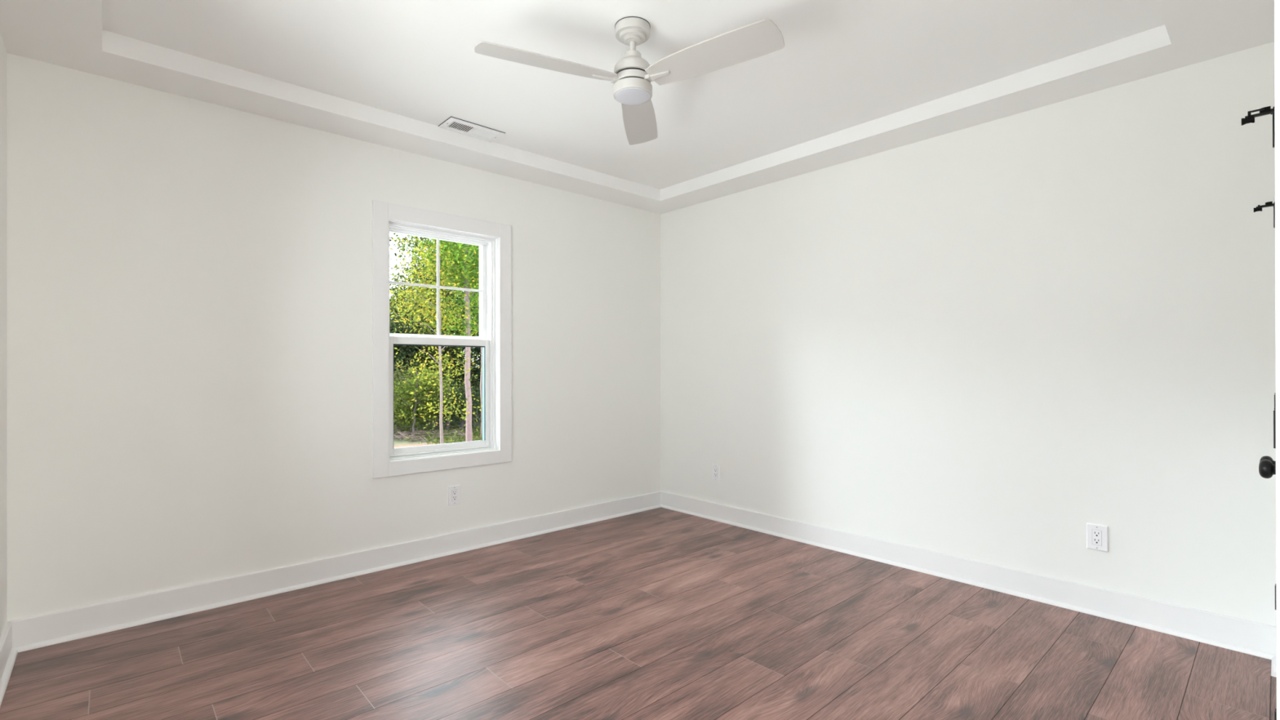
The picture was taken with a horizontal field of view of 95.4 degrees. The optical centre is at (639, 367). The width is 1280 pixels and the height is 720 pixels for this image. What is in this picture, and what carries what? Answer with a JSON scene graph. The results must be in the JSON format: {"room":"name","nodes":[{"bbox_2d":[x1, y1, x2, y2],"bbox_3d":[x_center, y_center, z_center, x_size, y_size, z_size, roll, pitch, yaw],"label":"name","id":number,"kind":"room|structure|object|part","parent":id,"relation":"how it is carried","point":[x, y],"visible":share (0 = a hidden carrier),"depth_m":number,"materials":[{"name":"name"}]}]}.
{"room":"empty bedroom","nodes":[
{"label":"empty bedroom","id":0,"kind":"room"},
{"bbox_2d":[0,32,7,637],"bbox_3d":[-1.405,-0.067,0.965,0.160,2.440,3.655,0,0,-42],"label":"wall","id":1,"kind":"structure","parent":0,"point":[3,55],"depth_m":2.29,"materials":[{"name":"white paint"}]},
{"bbox_2d":[0,622,17,706],"bbox_3d":[-1.381,1.091,1.082,0.033,0.126,3.480,0,0,-42],"label":"baseboard","id":2,"kind":"structure","parent":1,"relation":"attached to","point":[8,655],"depth_m":2.21,"materials":[{"name":"white paint"}]},
{"bbox_2d":[7,53,661,621],"bbox_3d":[-1.255,-0.063,3.681,4.039,2.440,0.160,0,0,-42],"label":"wall","id":3,"kind":"structure","parent":0,"point":[189,281],"depth_m":2.89,"materials":[{"name":"white paint"}]},
{"bbox_2d":[6,490,662,652],"bbox_3d":[-1.188,1.094,3.608,3.719,0.126,0.033,0,0,-42],"label":"baseboard","id":4,"kind":"structure","parent":3,"relation":"attached to","point":[42,630],"depth_m":3.01,"materials":[{"name":"white paint"}]},
{"bbox_2d":[372,200,511,478],"bbox_3d":[-1.250,-0.162,3.675,0.886,1.582,0.180,0,0,-42],"label":"window","id":5,"kind":"structure","parent":3,"relation":"in","point":[494,239],"depth_m":3.67,"materials":[{"name":"white plastic"}]},
{"bbox_3d":[-1.290,-0.511,3.719,0.657,0.676,0.026,0,0,-42],"label":"sash","id":6,"kind":"part","parent":5,"relation":"part of","materials":[{"name":"white plastic"}]},
{"bbox_3d":[-1.256,0.172,3.682,0.653,0.719,0.036,0,0,-42],"label":"sash","id":7,"kind":"part","parent":5,"relation":"part of","materials":[{"name":"white plastic"}]},
{"bbox_3d":[-1.242,0.511,3.667,0.115,0.016,0.016,0,0,-42],"label":"lift handle","id":8,"kind":"part","parent":5,"relation":"part of","materials":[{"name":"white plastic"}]},
{"bbox_3d":[-1.253,-0.158,3.679,0.717,1.410,0.146,0,0,-42],"label":"frame","id":9,"kind":"part","parent":5,"relation":"part of","materials":[{"name":"white plastic"}]},
{"bbox_2d":[448,484,460,506],"bbox_3d":[-1.162,0.799,3.648,0.080,0.120,0.010,0,0,-42],"label":"wall outlet","id":10,"kind":"object","parent":3,"relation":"attached to","point":[454,491],"visible":1,"depth_m":3.64,"materials":[{"name":"white plastic"}]},
{"bbox_2d":[452,489,457,501],"bbox_3d":[-1.160,0.799,3.645,0.036,0.070,0.003,0,0,-42],"label":"receptacle","id":11,"kind":"object","parent":10,"relation":"attached to","point":[454,491],"depth_m":3.64,"materials":[{"name":"white plastic"}]},
{"bbox_2d":[0,0,1274,214],"bbox_3d":[-0.027,-1.397,2.331,4.039,0.220,3.815,0,0,-42],"label":"ceiling","id":12,"kind":"structure","parent":0,"point":[850,80],"depth_m":2.59,"materials":[{"name":"white paint"}]},
{"bbox_2d":[438,115,505,142],"bbox_3d":[-0.964,-1.363,3.347,0.331,0.014,0.169,0,0,-42],"label":"ceiling vent","id":13,"kind":"object","parent":12,"relation":"in","point":[454,124],"visible":1,"depth_m":3.33,"materials":[{"name":"white metal"}]},
{"bbox_2d":[474,16,784,145],"bbox_3d":[-0.023,-1.228,2.254,1.091,0.290,1.074,0,0,-42],"label":"ceiling fan","id":14,"kind":"object","parent":12,"relation":"hanging from","point":[632,77],"visible":1,"depth_m":2.23,"materials":[{"name":"white metal"}]},
{"bbox_3d":[-0.347,-1.148,2.193,0.535,0.038,0.150,0,0,-26],"label":"fan blade","id":15,"kind":"part","parent":14,"relation":"part of","materials":[{"name":"grey"}]},
{"bbox_3d":[-0.137,-1.142,2.296,0.109,0.015,0.034,0,0,-26],"label":"blade arm","id":16,"kind":"part","parent":14,"relation":"part of","materials":[{"name":"white metal"}]},
{"bbox_3d":[-0.095,-1.144,2.315,0.035,0.016,0.035,0,0,-26],"label":"arm mount","id":17,"kind":"part","parent":14,"relation":"part of","materials":[{"name":"white metal"}]},
{"bbox_3d":[-0.002,-1.148,2.698,0.150,0.038,0.535,0,0,4],"label":"fan blade","id":18,"kind":"part","parent":14,"relation":"part of","materials":[{"name":"grey"}]},
{"bbox_3d":[0.031,-1.144,2.305,0.035,0.016,0.035,0,0,34],"label":"arm mount","id":19,"kind":"part","parent":14,"relation":"part of","materials":[{"name":"white metal"}]},
{"bbox_3d":[0.068,-1.142,2.278,0.109,0.015,0.034,0,0,34],"label":"blade arm","id":20,"kind":"part","parent":14,"relation":"part of","materials":[{"name":"white metal"}]},
{"bbox_3d":[0.262,-1.149,2.147,0.535,0.038,0.150,0,0,34],"label":"fan blade","id":21,"kind":"part","parent":14,"relation":"part of","materials":[{"name":"grey"}]},
{"bbox_2d":[0,506,1276,719],"bbox_3d":[0.716,1.180,1.517,4.039,0.060,6.102,0,0,-42],"label":"floor","id":22,"kind":"structure","parent":0,"point":[660,613],"depth_m":2.40,"materials":[{"name":"brown wood"}]},
{"bbox_2d":[660,41,1275,626],"bbox_3d":[1.464,-0.068,3.576,0.160,2.440,3.655,0,0,-42],"label":"wall","id":23,"kind":"structure","parent":0,"point":[993,342],"depth_m":2.95,"materials":[{"name":"white paint"}]},
{"bbox_2d":[711,464,719,480],"bbox_3d":[0.577,0.797,4.425,0.010,0.120,0.080,0,0,-42],"label":"wall outlet","id":24,"kind":"object","parent":23,"relation":"attached to","point":[715,468],"visible":1,"depth_m":4.42,"materials":[{"name":"white plastic"}]},
{"bbox_2d":[713,467,717,477],"bbox_3d":[0.574,0.797,4.422,0.003,0.070,0.036,0,0,-42],"label":"receptacle","id":25,"kind":"object","parent":24,"relation":"attached to","point":[715,469],"depth_m":4.42,"materials":[{"name":"white plastic"}]},
{"bbox_2d":[661,491,1276,659],"bbox_3d":[1.345,1.089,3.563,0.033,0.126,3.480,0,0,-42],"label":"baseboard","id":26,"kind":"structure","parent":23,"relation":"attached to","point":[1237,634],"depth_m":2.93,"materials":[{"name":"white paint"}]},
{"bbox_2d":[1086,523,1107,551],"bbox_3d":[2.132,0.792,2.716,0.010,0.120,0.080,0,0,-42],"label":"wall outlet","id":27,"kind":"object","parent":23,"relation":"attached to","point":[1096,535],"visible":1,"depth_m":2.71,"materials":[{"name":"white plastic"}]},
{"bbox_2d":[1092,528,1102,546],"bbox_3d":[2.129,0.792,2.714,0.003,0.070,0.036,0,0,-42],"label":"receptacle","id":28,"kind":"object","parent":27,"relation":"attached to","point":[1096,533],"depth_m":2.71,"materials":[{"name":"white plastic"}]},
{"bbox_3d":[1.205,-0.071,0.978,3.719,2.440,0.160,0,0,-42],"label":"wall","id":29,"kind":"structure","parent":0,"visible":0},
{"bbox_2d":[1241,106,1276,719],"bbox_3d":[1.702,0.130,1.558,0.602,2.014,0.108,0,0,-42],"label":"door","id":30,"kind":"structure","parent":29,"relation":"in","point":[1267,468],"depth_m":1.39,"materials":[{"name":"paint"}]},
{"bbox_3d":[1.872,0.303,1.742,0.057,0.057,0.030,0,0,-42],"label":"knob","id":31,"kind":"part","parent":30,"relation":"part of","materials":[{"name":"black metal"}]},
{"bbox_2d":[1253,201,1275,609],"bbox_3d":[2.147,0.130,1.966,0.602,2.014,0.112,0,0,-42],"label":"door","id":32,"kind":"structure","parent":29,"relation":"in","point":[1259,208],"depth_m":2.16,"materials":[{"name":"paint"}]},
{"bbox_3d":[1.949,0.303,1.812,0.057,0.057,0.030,0,0,-42],"label":"knob","id":33,"kind":"part","parent":32,"relation":"part of","materials":[{"name":"black metal"}]},
{"bbox_2d":[1271,655,1276,677],"bbox_3d":[2.435,1.085,2.224,0.195,0.126,0.033,0,0,-42],"label":"baseboard","id":34,"kind":"structure","parent":29,"relation":"attached to","point":[1273,663],"depth_m":2.21,"materials":[{"name":"white paint"}]},
{"bbox_2d":[1274,130,1276,648],"bbox_3d":[1.930,0.088,1.756,1.354,2.122,0.015,0,0,-42],"label":"trim","id":35,"kind":"structure","parent":29,"relation":"attached to","point":[1274,131],"depth_m":1.31,"materials":[{"name":"white paint"}]},
{"bbox_2d":[1274,0,1279,719],"bbox_3d":[0.109,0.090,0.094,0.889,2.118,0.010,0,0,-42],"label":"door","id":36,"kind":"structure","parent":29,"relation":"attached to","point":[1277,2],"depth_m":0.34,"materials":[{"name":"white paint"}]},
{"label":"outside","id":37,"kind":"structure","parent":0,"visible":0},
{"bbox_2d":[393,375,482,448],"bbox_3d":[-30.248,1.141,38.299,120.000,1.534,89.600,0,0,-42],"label":"ground","id":38,"kind":"structure","parent":37,"point":[397,444],"depth_m":14.75,"materials":[{"name":"soil"}]},
{"bbox_2d":[393,346,410,385],"bbox_3d":[-8.823,0.084,17.273,4.298,4.025,3.704,0,0,-25],"label":"tree","id":39,"kind":"object","parent":38,"relation":"on","point":[393,346],"visible":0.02,"depth_m":17.53,"materials":[{"name":"green plant"}]},
{"bbox_2d":[389,269,443,353],"bbox_3d":[-8.902,-0.952,23.427,3.871,5.905,4.075,0,0,3],"label":"tree","id":40,"kind":"object","parent":38,"relation":"on","point":[402,269],"visible":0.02,"depth_m":22.76,"materials":[{"name":"green plant"}]},
{"bbox_2d":[389,307,444,424],"bbox_3d":[-7.877,0.051,18.626,4.158,3.973,3.667,0,0,-24],"label":"tree","id":41,"kind":"object","parent":38,"relation":"on","point":[393,326],"visible":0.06,"depth_m":18.02,"materials":[{"name":"green plant"}]},
{"bbox_2d":[393,353,446,432],"bbox_3d":[-6.509,0.678,15.535,2.644,2.305,2.945,0,0,-42],"label":"shrub","id":42,"kind":"object","parent":38,"relation":"on","point":[400,373],"visible":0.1,"depth_m":15.35,"materials":[{"name":"green plant"}]},
{"bbox_2d":[393,363,460,439],"bbox_3d":[-5.762,0.836,14.999,2.345,1.899,2.621,0,0,-42],"label":"bush","id":43,"kind":"object","parent":38,"relation":"on","point":[420,393],"visible":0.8,"depth_m":14.66,"materials":[{"name":"green plant"}]},
{"bbox_2d":[393,427,465,442],"bbox_3d":[-5.925,1.706,14.632,3.634,0.335,1.607,0,0,0],"label":"brush pile","id":44,"kind":"object","parent":38,"relation":"on","point":[412,436],"visible":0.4,"depth_m":14.42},
{"bbox_2d":[401,235,464,373],"bbox_3d":[-7.997,-2.573,23.473,4.108,8.874,3.633,0,0,-25],"label":"tree","id":45,"kind":"object","parent":38,"relation":"on","point":[412,236],"visible":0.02,"depth_m":23.02,"materials":[{"name":"green plant"}]},
{"bbox_2d":[389,231,479,425],"bbox_3d":[-6.681,-1.763,18.174,3.480,7.229,4.164,0,0,33],"label":"tree","id":46,"kind":"object","parent":38,"relation":"on","point":[405,238],"visible":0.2,"depth_m":17.71,"materials":[{"name":"green plant"}]},
{"bbox_2d":[389,234,482,444],"bbox_3d":[-4.561,-0.735,12.643,2.712,5.113,2.865,0,0,-42],"label":"tree","id":47,"kind":"object","parent":38,"relation":"on","point":[424,262],"visible":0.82,"depth_m":12.43,"materials":[{"name":"green plant"}]},
{"bbox_2d":[394,237,480,422],"bbox_3d":[-5.596,-1.903,18.891,3.883,7.329,4.248,0,0,12],"label":"tree","id":48,"kind":"object","parent":38,"relation":"on","point":[474,380],"visible":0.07,"depth_m":18.27,"materials":[{"name":"green plant"}]},
{"bbox_2d":[395,373,480,430],"bbox_3d":[-5.861,0.967,16.557,2.688,1.899,2.605,0,0,-31],"label":"bush","id":49,"kind":"object","parent":38,"relation":"on","point":[435,428],"visible":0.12,"depth_m":16.18,"materials":[{"name":"green plant"}]},
{"bbox_2d":[395,234,479,441],"bbox_3d":[-4.026,-1.390,13.389,4.456,6.365,4.000,0,0,9],"label":"pine tree","id":50,"kind":"object","parent":38,"relation":"on","point":[467,259],"visible":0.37,"depth_m":13.17,"materials":[{"name":"green plant"}]},
{"bbox_2d":[393,422,482,444],"bbox_3d":[-5.316,1.612,14.973,6.776,0.314,3.985,0,0,4],"label":"grass","id":51,"kind":"structure","parent":38,"relation":"on","point":[477,434],"depth_m":14.55,"materials":[{"name":"green plant"}]},
{"bbox_2d":[402,369,480,430],"bbox_3d":[-5.389,0.963,16.242,2.784,1.809,2.775,0,0,25],"label":"young tree","id":52,"kind":"object","parent":38,"relation":"on","point":[449,395],"visible":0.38,"depth_m":16.06,"materials":[{"name":"green plant"}]},
{"bbox_2d":[424,377,480,431],"bbox_3d":[-5.135,1.069,16.703,2.670,1.669,2.523,0,0,-17],"label":"young tree","id":53,"kind":"object","parent":38,"relation":"on","point":[462,387],"visible":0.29,"depth_m":16.39,"materials":[{"name":"green plant"}]},
{"bbox_2d":[430,242,482,438],"bbox_3d":[-3.831,-0.983,14.726,3.246,5.469,2.836,0,0,-42],"label":"birch tree","id":54,"kind":"object","parent":38,"relation":"on","point":[477,297],"visible":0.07,"depth_m":14.47,"materials":[{"name":"green plant"}]},
{"bbox_2d":[432,244,480,415],"bbox_3d":[-5.830,-2.286,21.970,3.738,8.432,4.351,0,0,44],"label":"tree","id":55,"kind":"object","parent":38,"relation":"on","point":[456,245],"visible":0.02,"depth_m":21.74,"materials":[{"name":"green plant"}]},
{"bbox_2d":[448,245,480,416],"bbox_3d":[-4.490,-1.548,19.124,3.680,7.200,3.962,0,0,34],"label":"tree","id":56,"kind":"object","parent":38,"relation":"on","point":[475,348],"visible":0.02,"depth_m":18.50,"materials":[{"name":"green plant"}]}
]}

